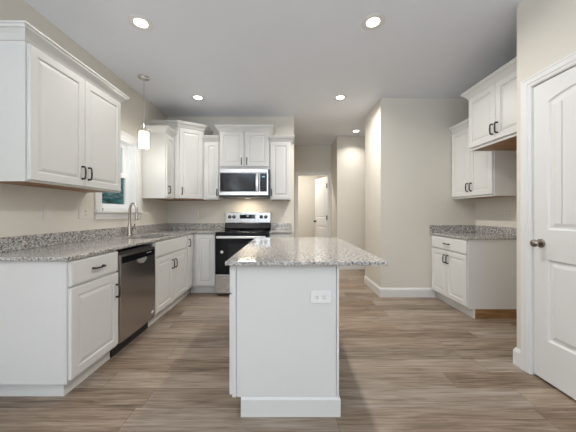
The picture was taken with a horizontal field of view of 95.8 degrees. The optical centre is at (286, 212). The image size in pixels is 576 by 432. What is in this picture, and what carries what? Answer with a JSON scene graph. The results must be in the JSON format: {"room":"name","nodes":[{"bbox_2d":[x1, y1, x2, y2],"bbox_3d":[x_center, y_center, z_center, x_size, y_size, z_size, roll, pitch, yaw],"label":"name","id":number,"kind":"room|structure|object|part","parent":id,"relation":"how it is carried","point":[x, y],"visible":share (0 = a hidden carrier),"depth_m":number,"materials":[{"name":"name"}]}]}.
{"room":"kitchen","nodes":[
{"label":"kitchen","id":0,"kind":"room"},
{"bbox_2d":[0,0,167,236],"bbox_3d":[-2.105,-0.220,-0.890,0.150,2.840,10.620,0,0,0],"label":"wall","id":1,"kind":"structure","parent":0,"point":[21,207],"depth_m":2.37,"materials":[{"name":"beige paint"}]},
{"bbox_2d":[43,206,51,219],"bbox_3d":[-2.025,0.000,2.200,0.008,0.118,0.075,0,0,0],"label":"light switch","id":2,"kind":"object","parent":1,"relation":"attached to","point":[47,210],"visible":1,"depth_m":2.19,"materials":[{"name":"white plastic"}]},
{"bbox_2d":[0,20,129,192],"bbox_3d":[-1.832,-0.705,2.164,0.391,0.997,1.082,0,0,0],"label":"upper cabinet","id":3,"kind":"object","parent":1,"relation":"attached to","point":[60,120],"visible":1,"depth_m":1.88,"materials":[{"name":"white paint"}]},
{"bbox_3d":[-1.873,-0.217,2.164,0.307,0.013,0.921,0,0,0],"label":"panel","id":4,"kind":"part","parent":3,"relation":"part of","materials":[{"name":"brown wood"}]},
{"bbox_3d":[-1.689,-0.664,1.931,0.020,0.890,0.464,0,0,0],"label":"door","id":5,"kind":"part","parent":3,"relation":"part of","materials":[{"name":"white paint"}]},
{"bbox_3d":[-1.832,-1.160,2.164,0.390,0.087,1.082,0,0,0],"label":"crown molding","id":6,"kind":"part","parent":3,"relation":"part of","materials":[{"name":"white paint"}]},
{"bbox_3d":[-1.661,-0.330,2.131,0.037,0.115,0.017,0,0,0],"label":"handle","id":7,"kind":"part","parent":3,"relation":"part of","materials":[{"name":"grey metal"}]},
{"bbox_3d":[-1.661,-0.330,2.199,0.037,0.115,0.017,0,0,0],"label":"handle","id":8,"kind":"part","parent":3,"relation":"part of","materials":[{"name":"grey metal"}]},
{"bbox_3d":[-1.689,-0.664,2.398,0.020,0.890,0.464,0,0,0],"label":"door","id":9,"kind":"part","parent":3,"relation":"part of","materials":[{"name":"white paint"}]},
{"bbox_2d":[79,207,87,218],"bbox_3d":[-2.025,0.000,2.590,0.008,0.118,0.118,0,0,0],"label":"wall outlet","id":10,"kind":"object","parent":1,"relation":"attached to","point":[83,211],"visible":1,"depth_m":2.58,"materials":[{"name":"white plastic"}]},
{"bbox_2d":[94,130,143,219],"bbox_3d":[-2.085,-0.470,3.170,0.190,1.080,0.880,0,0,0],"label":"window","id":11,"kind":"structure","parent":1,"relation":"in","point":[131,156],"depth_m":3.43,"materials":[{"name":"white paint"}]},
{"bbox_3d":[-2.121,-0.280,3.170,0.030,0.444,0.598,0,0,0],"label":"sash","id":12,"kind":"part","parent":11,"relation":"part of","materials":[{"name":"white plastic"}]},
{"bbox_3d":[-2.010,-0.012,3.170,0.040,0.024,0.880,0,0,0],"label":"sill","id":13,"kind":"part","parent":11,"relation":"part of","materials":[{"name":"white paint"}]},
{"bbox_3d":[-2.095,-0.472,3.170,0.170,0.894,0.679,0,0,0],"label":"frame","id":14,"kind":"part","parent":11,"relation":"part of","materials":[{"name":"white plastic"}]},
{"bbox_3d":[-2.155,-0.681,3.170,0.030,0.436,0.598,0,0,0],"label":"sash","id":15,"kind":"part","parent":11,"relation":"part of","materials":[{"name":"white plastic"}]},
{"bbox_2d":[139,125,176,198],"bbox_3d":[-1.832,-0.705,3.723,0.391,0.997,0.312,0,0,0],"label":"upper cabinet","id":16,"kind":"object","parent":1,"relation":"attached to","point":[157,161],"visible":0.99,"depth_m":3.63,"materials":[{"name":"white paint"}]},
{"bbox_3d":[-1.832,-1.160,3.722,0.390,0.087,0.311,0,0,0],"label":"crown molding","id":17,"kind":"part","parent":16,"relation":"part of","materials":[{"name":"white paint"}]},
{"bbox_3d":[-1.689,-0.664,3.756,0.020,0.890,0.229,0,0,0],"label":"door","id":18,"kind":"part","parent":16,"relation":"part of","materials":[{"name":"white paint"}]},
{"bbox_2d":[168,117,293,236],"bbox_3d":[-1.030,-0.220,4.480,2.299,2.840,0.120,0,0,0],"label":"wall","id":19,"kind":"structure","parent":0,"point":[178,211],"depth_m":4.42,"materials":[{"name":"beige paint"}]},
{"bbox_2d":[149,120,213,200],"bbox_3d":[-1.638,-0.788,4.118,0.782,1.162,0.602,0,0,0],"label":"upper cabinet","id":20,"kind":"object","parent":19,"relation":"attached to","point":[188,140],"visible":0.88,"depth_m":3.95,"materials":[{"name":"white paint"}]},
{"bbox_3d":[-1.566,-1.325,4.022,0.987,0.087,0.329,0,0,-37],"label":"crown molding","id":21,"kind":"part","parent":20,"relation":"part of","materials":[{"name":"white paint"}]},
{"bbox_3d":[-1.669,-0.213,4.149,0.719,0.012,0.539,0,0,0],"label":"panel","id":22,"kind":"part","parent":20,"relation":"part of","materials":[{"name":"brown wood"}]},
{"bbox_3d":[-1.464,-0.748,3.976,0.339,1.053,0.020,0,0,-33],"label":"door","id":23,"kind":"part","parent":20,"relation":"part of","materials":[{"name":"white paint"}]},
{"bbox_2d":[203,135,224,200],"bbox_3d":[-1.185,-0.705,4.222,0.246,0.997,0.391,0,0,0],"label":"upper cabinet","id":24,"kind":"object","parent":19,"relation":"attached to","point":[211,142],"visible":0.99,"depth_m":4.07,"materials":[{"name":"white paint"}]},
{"bbox_3d":[-1.185,-1.160,4.058,0.243,0.087,0.063,0,0,0],"label":"crown molding","id":25,"kind":"part","parent":24,"relation":"part of","materials":[{"name":"white paint"}]},
{"bbox_3d":[-1.179,-0.664,4.079,0.218,0.890,0.020,0,0,0],"label":"door","id":26,"kind":"part","parent":24,"relation":"part of","materials":[{"name":"white paint"}]},
{"bbox_2d":[214,124,274,168],"bbox_3d":[-0.667,-1.027,4.217,0.910,0.684,0.401,0,0,0],"label":"upper cabinet","id":27,"kind":"object","parent":19,"relation":"attached to","point":[242,146],"visible":0.92,"depth_m":4.06,"materials":[{"name":"white paint"}]},
{"bbox_3d":[-0.863,-1.000,4.069,0.368,0.549,0.020,0,0,0],"label":"door","id":28,"kind":"part","parent":27,"relation":"part of","materials":[{"name":"white paint"}]},
{"bbox_2d":[219,169,269,198],"bbox_3d":[-0.643,-0.451,4.145,0.755,0.425,0.546,0,0,0],"label":"microwave","id":29,"kind":"object","parent":27,"relation":"attached to","point":[233,183],"visible":1,"depth_m":3.91,"materials":[{"name":"silver metal"}]},
{"bbox_3d":[-0.716,-0.439,3.933,0.611,0.342,0.033,0,0,0],"label":"door","id":30,"kind":"part","parent":29,"relation":"part of","materials":[{"name":"black glass"}]},
{"bbox_3d":[-0.714,-0.462,3.915,0.590,0.280,0.002,0,0,0],"label":"door glass","id":31,"kind":"part","parent":29,"relation":"part of","materials":[{"name":"black glass"}]},
{"bbox_3d":[-0.448,-0.462,3.893,0.040,0.268,0.041,0,0,0],"label":"door handle","id":32,"kind":"part","parent":29,"relation":"part of","materials":[{"name":"silver metal"}]},
{"bbox_3d":[-0.345,-0.439,3.933,0.125,0.342,0.033,0,0,0],"label":"control panel","id":33,"kind":"part","parent":29,"relation":"part of","materials":[{"name":"black plastic"}]},
{"bbox_3d":[-0.667,-1.325,4.212,0.910,0.087,0.391,0,0,0],"label":"crown molding","id":34,"kind":"part","parent":27,"relation":"part of","materials":[{"name":"white paint"}]},
{"bbox_3d":[-0.471,-1.000,4.069,0.368,0.549,0.020,0,0,0],"label":"door","id":35,"kind":"part","parent":27,"relation":"part of","materials":[{"name":"white paint"}]},
{"bbox_2d":[271,223,291,228],"bbox_3d":[-0.096,0.225,4.409,0.345,0.104,0.020,0,0,0],"label":"backsplash","id":36,"kind":"structure","parent":19,"relation":"attached to","point":[273,225],"depth_m":4.40,"materials":[{"name":"stone"}]},
{"bbox_2d":[270,135,294,200],"bbox_3d":[-0.075,-0.705,4.222,0.393,0.997,0.391,0,0,0],"label":"upper cabinet","id":37,"kind":"object","parent":19,"relation":"attached to","point":[280,145],"visible":1,"depth_m":4.07,"materials":[{"name":"white paint"}]},
{"bbox_3d":[-0.107,-0.664,4.079,0.306,0.890,0.020,0,0,0],"label":"door","id":38,"kind":"part","parent":37,"relation":"part of","materials":[{"name":"white paint"}]},
{"bbox_3d":[-0.074,-1.160,4.222,0.391,0.087,0.390,0,0,0],"label":"crown molding","id":39,"kind":"part","parent":37,"relation":"part of","materials":[{"name":"white paint"}]},
{"bbox_2d":[24,0,522,144],"bbox_3d":[0.550,-1.690,1.000,5.500,0.100,14.800,0,0,0],"label":"ceiling","id":40,"kind":"structure","parent":0,"point":[247,58],"depth_m":2.66,"materials":[{"name":"paint"}]},
{"bbox_2d":[127,14,152,30],"bbox_3d":[-1.260,-1.636,2.240,0.196,0.008,0.196,0,0,0],"label":"recessed light","id":41,"kind":"object","parent":40,"relation":"in","point":[140,22],"visible":1,"depth_m":2.23,"materials":[{"name":"white paint"}]},
{"bbox_2d":[137,74,150,148],"bbox_3d":[-1.725,-1.210,3.135,0.141,0.860,0.141,0,0,0],"label":"pendant light","id":42,"kind":"object","parent":40,"relation":"hanging from","point":[143,134],"visible":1,"depth_m":3.10,"materials":[{"name":"white glass"}]},
{"bbox_3d":[-1.725,-0.884,3.135,0.118,0.188,0.118,0,0,0],"label":"lamp shade","id":43,"kind":"part","parent":42,"relation":"part of","materials":[{"name":"white glass"}]},
{"bbox_3d":[-1.725,-0.890,3.135,0.141,0.220,0.141,0,0,0],"label":"glass","id":44,"kind":"part","parent":42,"relation":"part of","materials":[{"name":"white glass"}]},
{"bbox_2d":[191,94,204,100],"bbox_3d":[-1.264,-1.636,3.690,0.196,0.008,0.196,0,0,0],"label":"recessed light","id":45,"kind":"object","parent":40,"relation":"in","point":[197,97],"visible":1,"depth_m":3.68,"materials":[{"name":"white paint"}]},
{"bbox_2d":[333,94,346,100],"bbox_3d":[0.755,-1.636,3.690,0.196,0.008,0.196,0,0,0],"label":"recessed light","id":46,"kind":"object","parent":40,"relation":"in","point":[340,97],"visible":1,"depth_m":3.68,"materials":[{"name":"white paint"}]},
{"bbox_2d":[361,13,384,29],"bbox_3d":[0.738,-1.636,2.230,0.196,0.008,0.196,0,0,0],"label":"recessed light","id":47,"kind":"object","parent":40,"relation":"in","point":[373,21],"visible":1,"depth_m":2.22,"materials":[{"name":"white paint"}]},
{"bbox_2d":[0,269,575,431],"bbox_3d":[0.550,1.250,1.000,5.500,0.100,14.800,0,0,0],"label":"floor","id":48,"kind":"structure","parent":0,"point":[407,364],"depth_m":1.85,"materials":[{"name":"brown wood"}]},
{"bbox_2d":[0,250,120,395],"bbox_3d":[-1.688,0.751,1.900,0.681,0.898,0.486,0,0,0],"label":"base cabinet","id":49,"kind":"object","parent":48,"relation":"on","point":[59,319],"visible":0.91,"depth_m":1.66,"materials":[{"name":"white paint"}]},
{"bbox_3d":[-1.394,0.394,1.902,0.020,0.160,0.466,0,0,0],"label":"drawer","id":50,"kind":"part","parent":49,"relation":"part of","materials":[{"name":"white paint"}]},
{"bbox_3d":[-1.394,0.781,1.902,0.020,0.586,0.466,0,0,0],"label":"door","id":51,"kind":"part","parent":49,"relation":"part of","materials":[{"name":"white paint"}]},
{"bbox_3d":[-1.365,0.394,1.902,0.037,0.017,0.115,0,0,0],"label":"handle","id":52,"kind":"part","parent":49,"relation":"part of","materials":[{"name":"grey metal"}]},
{"bbox_3d":[-1.365,0.630,2.107,0.037,0.115,0.017,0,0,0],"label":"handle","id":53,"kind":"part","parent":49,"relation":"part of","materials":[{"name":"grey metal"}]},
{"bbox_2d":[110,245,154,357],"bbox_3d":[-1.668,0.765,2.438,0.594,0.870,0.570,0,0,0],"label":"dishwasher","id":54,"kind":"object","parent":48,"relation":"on","point":[136,264],"visible":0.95,"depth_m":2.37,"materials":[{"name":"silver metal"}]},
{"bbox_3d":[-1.480,1.151,2.438,0.050,0.099,0.562,0,0,0],"label":"toe panel","id":55,"kind":"part","parent":54,"relation":"part of","materials":[{"name":"black plastic"}]},
{"bbox_3d":[-1.376,0.450,2.469,0.010,0.048,0.160,0,0,0],"label":"pocket pull","id":56,"kind":"part","parent":54,"relation":"part of","materials":[{"name":"silver metal"}]},
{"bbox_2d":[142,235,186,326],"bbox_3d":[-1.688,0.751,3.171,0.681,0.898,0.875,0,0,0],"label":"base cabinet","id":57,"kind":"object","parent":48,"relation":"on","point":[170,254],"visible":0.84,"depth_m":3.07,"materials":[{"name":"white paint"}]},
{"bbox_2d":[0,223,224,260],"bbox_3d":[-1.537,0.237,3.025,0.984,0.128,2.789,0,0,0],"label":"countertop","id":58,"kind":"structure","parent":57,"relation":"on","point":[61,246],"depth_m":2.31,"materials":[{"name":"stone"}]},
{"bbox_2d":[127,202,137,235],"bbox_3d":[-1.877,0.074,3.156,0.100,0.407,0.204,0,0,-40],"label":"faucet","id":59,"kind":"object","parent":58,"relation":"on","point":[129,227],"visible":1,"depth_m":3.17,"materials":[{"name":"silver metal"}]},
{"bbox_3d":[-1.866,0.015,3.152,0.179,0.287,0.029,0,0,31],"label":"spout","id":60,"kind":"part","parent":59,"relation":"part of","materials":[{"name":"silver metal"}]},
{"bbox_2d":[129,235,168,238],"bbox_3d":[-1.660,0.397,3.170,0.434,0.190,0.734,0,0,0],"label":"sink","id":61,"kind":"object","parent":58,"relation":"in","point":[148,236],"visible":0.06,"depth_m":3.50,"materials":[{"name":"silver metal"}]},
{"bbox_3d":[-1.394,0.781,2.957,0.020,0.586,0.424,0,0,0],"label":"door","id":62,"kind":"part","parent":57,"relation":"part of","materials":[{"name":"white paint"}]},
{"bbox_3d":[-1.394,0.394,3.171,0.020,0.160,0.851,0,0,0],"label":"drawer","id":63,"kind":"part","parent":57,"relation":"part of","materials":[{"name":"white paint"}]},
{"bbox_3d":[-1.394,0.781,3.384,0.020,0.586,0.424,0,0,0],"label":"door","id":64,"kind":"part","parent":57,"relation":"part of","materials":[{"name":"white paint"}]},
{"bbox_2d":[182,234,192,298],"bbox_3d":[-1.688,0.751,3.759,0.681,0.898,0.298,0,0,0],"label":"base cabinet","id":65,"kind":"object","parent":48,"relation":"on","point":[189,247],"visible":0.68,"depth_m":3.70,"materials":[{"name":"white paint"}]},
{"bbox_3d":[-1.394,0.694,3.730,0.020,0.760,0.208,0,0,0],"label":"door","id":66,"kind":"part","parent":65,"relation":"part of","materials":[{"name":"white paint"}]},
{"bbox_2d":[191,233,215,292],"bbox_3d":[-1.248,0.751,4.128,0.411,0.898,0.579,0,0,0],"label":"base cabinet","id":67,"kind":"object","parent":48,"relation":"on","point":[204,274],"visible":0.55,"depth_m":3.84,"materials":[{"name":"white paint"}]},
{"bbox_3d":[-1.207,0.694,3.849,0.288,0.760,0.020,0,0,0],"label":"door","id":68,"kind":"part","parent":67,"relation":"part of","materials":[{"name":"white paint"}]},
{"bbox_2d":[215,212,270,292],"bbox_3d":[-0.655,0.577,4.045,0.760,1.177,0.724,0,0,0],"label":"range","id":69,"kind":"object","parent":48,"relation":"on","point":[228,243],"visible":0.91,"depth_m":3.73,"materials":[{"name":"black metal"}]},
{"bbox_3d":[-0.655,1.020,3.748,0.752,0.270,0.033,0,0,0],"label":"storage drawer","id":70,"kind":"part","parent":69,"relation":"part of","materials":[{"name":"silver metal"}]},
{"bbox_3d":[-0.655,0.345,3.707,0.700,0.034,0.048,0,0,0],"label":"oven handle","id":71,"kind":"part","parent":69,"relation":"part of","materials":[{"name":"silver metal"}]},
{"bbox_3d":[-0.655,0.592,3.748,0.752,0.573,0.033,0,0,0],"label":"oven door","id":72,"kind":"part","parent":69,"relation":"part of","materials":[{"name":"black glass"}]},
{"bbox_2d":[215,230,269,232],"bbox_3d":[-0.655,0.284,4.035,0.760,0.019,0.600,0,0,0],"label":"cooktop","id":73,"kind":"object","parent":69,"relation":"in","point":[222,231],"depth_m":3.86,"materials":[{"name":"black glass"}]},
{"bbox_3d":[-0.660,0.061,4.353,0.260,0.067,0.003,0,0,0],"label":"clock panel","id":74,"kind":"part","parent":69,"relation":"part of","materials":[{"name":"black glass"}]},
{"bbox_2d":[269,233,290,236],"bbox_3d":[-0.105,0.751,4.110,0.325,0.898,0.616,0,0,0],"label":"base cabinet","id":75,"kind":"object","parent":48,"relation":"on","point":[270,234],"visible":0.09,"depth_m":3.84,"materials":[{"name":"white paint"}]},
{"bbox_3d":[-0.105,0.394,3.849,0.301,0.160,0.020,0,0,0],"label":"drawer","id":76,"kind":"part","parent":75,"relation":"part of","materials":[{"name":"white paint"}]},
{"bbox_2d":[269,223,291,232],"bbox_3d":[-0.096,0.237,4.120,0.345,0.128,0.597,0,0,0],"label":"countertop","id":77,"kind":"structure","parent":75,"relation":"on","point":[275,227],"depth_m":4.40,"materials":[{"name":"stone"}]},
{"bbox_2d":[229,266,340,416],"bbox_3d":[-0.013,0.751,2.229,0.658,0.898,1.402,0,0,0],"label":"kitchen island","id":78,"kind":"object","parent":48,"relation":"on","point":[284,346],"visible":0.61,"depth_m":1.53,"materials":[{"name":"white paint"}]},
{"bbox_3d":[-0.332,0.779,1.766,0.020,0.590,0.455,0,0,0],"label":"door","id":79,"kind":"part","parent":78,"relation":"part of","materials":[{"name":"white paint"}]},
{"bbox_3d":[-0.332,0.392,1.766,0.020,0.156,0.455,0,0,0],"label":"drawer","id":80,"kind":"part","parent":78,"relation":"part of","materials":[{"name":"white paint"}]},
{"bbox_3d":[0.022,1.143,2.229,0.588,0.114,1.402,0,0,0],"label":"trim","id":81,"kind":"part","parent":78,"relation":"part of","materials":[{"name":"white paint"}]},
{"bbox_2d":[225,237,387,265],"bbox_3d":[0.112,0.289,2.223,0.932,0.023,1.475,0,0,0],"label":"island countertop","id":82,"kind":"structure","parent":78,"relation":"on","point":[261,251],"depth_m":1.74,"materials":[{"name":"stone"}]},
{"bbox_2d":[311,291,330,302],"bbox_3d":[0.200,0.494,1.528,0.118,0.072,0.008,0,0,0],"label":"wall outlet","id":83,"kind":"object","parent":78,"relation":"attached to","point":[316,296],"visible":1,"depth_m":1.53,"materials":[{"name":"white plastic"}]},
{"bbox_2d":[432,234,516,318],"bbox_3d":[2.347,0.751,3.329,0.680,0.898,0.745,0,0,0],"label":"base cabinet","id":84,"kind":"object","parent":48,"relation":"on","point":[477,278],"visible":0.94,"depth_m":2.96,"materials":[{"name":"white paint"}]},
{"bbox_3d":[2.054,0.781,3.507,0.020,0.586,0.350,0,0,0],"label":"door","id":85,"kind":"part","parent":84,"relation":"part of","materials":[{"name":"white paint"}]},
{"bbox_3d":[2.054,0.394,3.325,0.020,0.160,0.713,0,0,0],"label":"drawer","id":86,"kind":"part","parent":84,"relation":"part of","materials":[{"name":"white paint"}]},
{"bbox_3d":[2.054,0.781,3.148,0.020,0.586,0.358,0,0,0],"label":"door","id":87,"kind":"part","parent":84,"relation":"part of","materials":[{"name":"white paint"}]},
{"bbox_2d":[430,225,516,239],"bbox_3d":[2.362,0.237,3.325,0.654,0.128,0.769,0,0,0],"label":"countertop","id":88,"kind":"structure","parent":84,"relation":"on","point":[468,232],"depth_m":3.38,"materials":[{"name":"stone"}]},
{"bbox_3d":[2.402,1.147,2.959,0.525,0.105,0.004,0,0,0],"label":"toe panel","id":89,"kind":"part","parent":84,"relation":"part of","materials":[{"name":"brown wood"}]},
{"bbox_2d":[294,145,330,236],"bbox_3d":[1.600,-0.220,6.360,3.200,2.840,0.120,0,0,0],"label":"wall","id":90,"kind":"structure","parent":0,"point":[307,158],"depth_m":6.30,"materials":[{"name":"beige paint"}]},
{"bbox_2d":[295,172,330,236],"bbox_3d":[0.635,0.100,6.702,0.890,2.200,0.847,0,0,0],"label":"door","id":91,"kind":"structure","parent":90,"relation":"in","point":[322,220],"depth_m":6.52,"materials":[{"name":"white paint"}]},
{"bbox_2d":[298,176,326,236],"bbox_3d":[1.300,-0.220,8.260,3.800,2.840,0.120,0,0,0],"label":"wall","id":92,"kind":"structure","parent":0,"point":[306,184],"depth_m":8.20,"materials":[{"name":"beige paint"}]},
{"bbox_2d":[331,136,364,249],"bbox_3d":[2.135,-0.220,5.925,2.130,2.840,0.750,0,0,0],"label":"wall","id":93,"kind":"structure","parent":0,"point":[347,152],"depth_m":5.55,"materials":[{"name":"beige paint"}]},
{"bbox_2d":[339,266,364,268],"bbox_3d":[2.062,1.133,5.912,2.017,0.135,0.756,0,0,0],"label":"baseboard","id":94,"kind":"structure","parent":93,"relation":"attached to","point":[340,267],"depth_m":5.53,"materials":[{"name":"white paint"}]},
{"bbox_2d":[365,98,475,287],"bbox_3d":[2.073,-0.220,4.080,1.474,2.840,0.740,0,0,0],"label":"wall","id":95,"kind":"structure","parent":0,"point":[408,141],"depth_m":3.71,"materials":[{"name":"beige paint"}]},
{"bbox_2d":[364,276,435,296],"bbox_3d":[1.717,1.133,4.071,0.796,0.135,0.754,0,0,0],"label":"baseboard","id":96,"kind":"structure","parent":95,"relation":"attached to","point":[381,292],"depth_m":3.69,"materials":[{"name":"white paint"}]},
{"bbox_2d":[476,196,516,227],"bbox_3d":[2.750,-0.220,2.885,0.120,2.840,1.650,0,0,0],"label":"wall","id":97,"kind":"structure","parent":0,"point":[489,211],"depth_m":3.34,"materials":[{"name":"beige paint"}]},
{"bbox_2d":[448,118,516,198],"bbox_3d":[2.492,-0.699,3.330,0.391,1.009,0.750,0,0,0],"label":"upper cabinet","id":98,"kind":"object","parent":97,"relation":"attached to","point":[475,174],"visible":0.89,"depth_m":3.19,"materials":[{"name":"white paint"}]},
{"bbox_3d":[2.328,-1.160,3.330,0.063,0.087,0.748,0,0,0],"label":"crown molding","id":99,"kind":"part","parent":98,"relation":"part of","materials":[{"name":"white paint"}]},
{"bbox_3d":[2.349,-0.664,3.513,0.020,0.890,0.361,0,0,0],"label":"door","id":100,"kind":"part","parent":98,"relation":"part of","materials":[{"name":"white paint"}]},
{"bbox_3d":[2.349,-0.664,3.147,0.020,0.890,0.361,0,0,0],"label":"door","id":101,"kind":"part","parent":98,"relation":"part of","materials":[{"name":"white paint"}]},
{"bbox_3d":[2.534,-0.205,3.330,0.307,0.013,0.716,0,0,0],"label":"panel","id":102,"kind":"part","parent":98,"relation":"part of","materials":[{"name":"white wood"}]},
{"bbox_2d":[460,57,516,150],"bbox_3d":[2.342,-1.034,2.594,0.666,0.669,0.838,0,0,0],"label":"upper cabinet","id":103,"kind":"object","parent":97,"relation":"attached to","point":[493,100],"visible":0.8,"depth_m":2.59,"materials":[{"name":"white paint"}]},
{"bbox_3d":[2.061,-1.002,2.751,0.020,0.553,0.374,0,0,0],"label":"door","id":104,"kind":"part","parent":103,"relation":"part of","materials":[{"name":"white paint"}]},
{"bbox_3d":[2.341,-1.325,2.595,0.665,0.087,0.836,0,0,0],"label":"crown molding","id":105,"kind":"part","parent":103,"relation":"part of","materials":[{"name":"white paint"}]},
{"bbox_3d":[2.383,-0.711,2.562,0.582,0.013,0.741,0,0,0],"label":"panel","id":106,"kind":"part","parent":103,"relation":"part of","materials":[{"name":"brown wood"}]},
{"bbox_3d":[2.061,-1.002,2.374,0.020,0.553,0.374,0,0,0],"label":"door","id":107,"kind":"part","parent":103,"relation":"part of","materials":[{"name":"white paint"}]},
{"bbox_2d":[517,0,575,349],"bbox_3d":[1.880,-0.220,-2.070,0.120,2.840,8.260,0,0,0],"label":"wall","id":108,"kind":"structure","parent":0,"point":[546,29],"depth_m":1.90,"materials":[{"name":"beige paint"}]},
{"bbox_2d":[521,51,575,399],"bbox_3d":[1.848,0.095,1.526,0.184,2.211,0.957,0,0,0],"label":"door","id":109,"kind":"structure","parent":108,"relation":"in","point":[548,96],"depth_m":1.80,"materials":[{"name":"white paint"}]},
{"bbox_3d":[1.790,0.217,1.867,0.068,0.064,0.064,0,0,0],"label":"knob","id":110,"kind":"part","parent":109,"relation":"part of","materials":[{"name":"silver metal"}]},
{"bbox_3d":[2.375,-0.220,2.000,0.870,2.840,0.120,0,0,0],"label":"wall","id":111,"kind":"structure","parent":0,"visible":0},
{"bbox_2d":[513,347,520,367],"bbox_3d":[2.242,1.133,2.041,0.876,0.135,0.071,0,0,0],"label":"baseboard","id":112,"kind":"structure","parent":111,"relation":"attached to","point":[516,352],"depth_m":2.04,"materials":[{"name":"white paint"}]},
{"label":"outside","id":113,"kind":"structure","parent":0,"visible":0},
{"bbox_3d":[-31.200,1.850,15.000,57.600,0.100,90.000,0,0,0],"label":"ground","id":114,"kind":"structure","parent":113,"visible":0},
{"bbox_2d":[102,190,123,203],"bbox_3d":[-8.393,0.020,11.795,2.570,3.564,2.667,0,0,44],"label":"evergreen shrub","id":115,"kind":"object","parent":114,"relation":"on","point":[107,198],"visible":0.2,"depth_m":11.46,"materials":[{"name":"green plant"}]},
{"bbox_2d":[121,178,123,195],"bbox_3d":[-10.193,-0.368,15.752,3.095,4.340,3.209,0,0,0],"label":"evergreen shrub","id":116,"kind":"object","parent":114,"relation":"on","point":[122,179],"visible":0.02,"depth_m":15.13,"materials":[{"name":"green plant"}]}
]}

